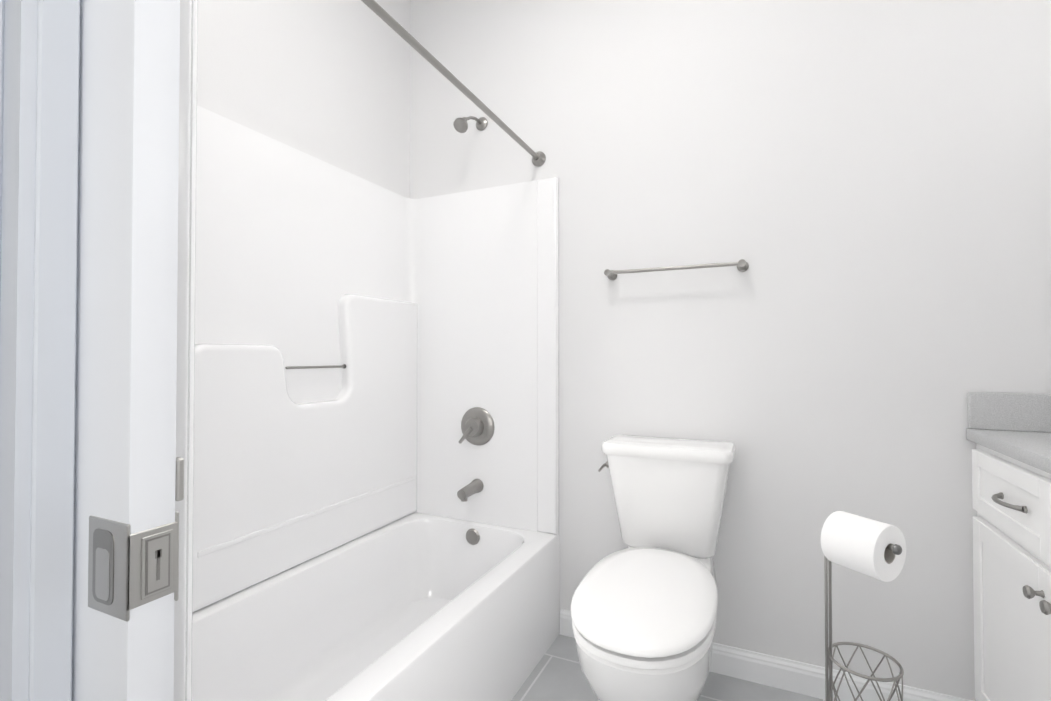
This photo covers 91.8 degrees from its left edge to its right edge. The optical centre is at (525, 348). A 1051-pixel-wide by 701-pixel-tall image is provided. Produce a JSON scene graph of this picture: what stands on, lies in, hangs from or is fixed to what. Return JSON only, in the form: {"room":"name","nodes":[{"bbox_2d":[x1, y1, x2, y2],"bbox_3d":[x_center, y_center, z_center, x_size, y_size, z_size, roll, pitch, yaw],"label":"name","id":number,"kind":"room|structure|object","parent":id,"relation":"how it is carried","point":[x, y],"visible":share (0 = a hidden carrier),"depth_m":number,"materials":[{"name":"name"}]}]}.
{"room":"bathroom","nodes":[
{"label":"bathroom","id":0,"kind":"room"},
{"bbox_2d":[197,0,410,197],"bbox_3d":[-0.954,-0.327,1.745,0.120,3.000,1.860,0,-1,25],"label":"wall","id":1,"kind":"structure","parent":0,"point":[327,81],"depth_m":1.95,"materials":[{"name":"white paint"}]},
{"bbox_2d":[511,634,824,700],"bbox_3d":[-0.009,1.180,0.470,2.890,0.050,3.340,0,-1,25],"label":"floor","id":2,"kind":"structure","parent":0,"point":[557,674],"depth_m":1.76,"materials":[{"name":"tile"}]},
{"bbox_2d":[173,0,559,700],"bbox_3d":[-0.532,0.229,1.581,0.773,1.884,1.543,0,-1,25],"label":"shower","id":3,"kind":"object","parent":2,"relation":"on","point":[367,420],"visible":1,"depth_m":1.87,"materials":[{"name":"white plastic"}]},
{"bbox_2d":[571,435,735,700],"bbox_3d":[0.388,0.749,1.556,0.443,0.842,0.789,0,-1,25],"label":"toilet","id":4,"kind":"object","parent":2,"relation":"on","point":[644,610],"visible":1,"depth_m":1.50,"materials":[{"name":"white ceramic"}]},
{"bbox_2d":[821,511,905,700],"bbox_3d":[0.736,0.766,1.111,0.159,0.796,0.193,0,-1,25],"label":"toilet paper stand","id":5,"kind":"object","parent":2,"relation":"on","point":[870,547],"visible":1,"depth_m":1.08,"materials":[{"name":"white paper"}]},
{"bbox_2d":[966,392,1050,700],"bbox_3d":[1.371,0.644,0.996,0.578,1.037,0.993,0,-1,25],"label":"bathroom vanity","id":6,"kind":"object","parent":2,"relation":"on","point":[1009,434],"visible":1,"depth_m":1.33,"materials":[{"name":"white paint"}]},
{"bbox_2d":[410,0,1050,700],"bbox_3d":[0.669,-0.324,1.951,2.650,3.000,0.120,0,-1,25],"label":"wall","id":7,"kind":"structure","parent":0,"point":[862,188],"depth_m":1.77,"materials":[{"name":"white paint"}]},
{"bbox_2d":[361,0,545,166],"bbox_3d":[-0.269,-0.817,1.434,0.094,0.064,1.616,0,-1,25],"label":"shower curtain rod","id":8,"kind":"object","parent":7,"relation":"attached to","point":[538,157],"visible":1,"depth_m":1.51,"materials":[{"name":"silver metal"}]},
{"bbox_2d":[453,116,487,132],"bbox_3d":[-0.240,-0.974,2.201,0.062,0.133,0.204,0,-1,25],"label":"shower head","id":9,"kind":"object","parent":7,"relation":"attached to","point":[460,125],"visible":1,"depth_m":2.15},
{"bbox_2d":[604,259,748,279],"bbox_3d":[0.548,-0.292,1.895,0.518,0.039,0.080,0,-1,25],"label":"towel bar","id":10,"kind":"object","parent":7,"relation":"attached to","point":[742,265],"visible":1,"depth_m":1.85,"materials":[{"name":"silver metal"}]},
{"bbox_2d":[560,609,972,700],"bbox_3d":[0.763,1.124,1.813,1.367,0.100,0.014,0,-1,25],"label":"baseboard","id":11,"kind":"structure","parent":7,"relation":"attached to","point":[779,673],"depth_m":1.71,"materials":[{"name":"white paint"}]},
{"bbox_3d":[-0.063,-0.346,0.373,2.650,3.000,0.120,0,-1,25],"label":"wall","id":12,"kind":"structure","parent":0,"visible":0},
{"bbox_2d":[0,0,79,700],"bbox_3d":[-0.087,0.084,0.375,0.980,2.140,0.154,0,-1,25],"label":"door frame","id":13,"kind":"structure","parent":12,"relation":"attached to","point":[39,82],"depth_m":0.50,"materials":[{"name":"white paint"}]},
{"bbox_2d":[72,0,183,700],"bbox_3d":[-0.729,0.134,0.679,0.800,2.023,0.057,0,-1,25],"label":"pocket door","id":14,"kind":"structure","parent":12,"relation":"in","point":[128,479],"depth_m":0.51,"materials":[{"name":"white paint"}]}
]}

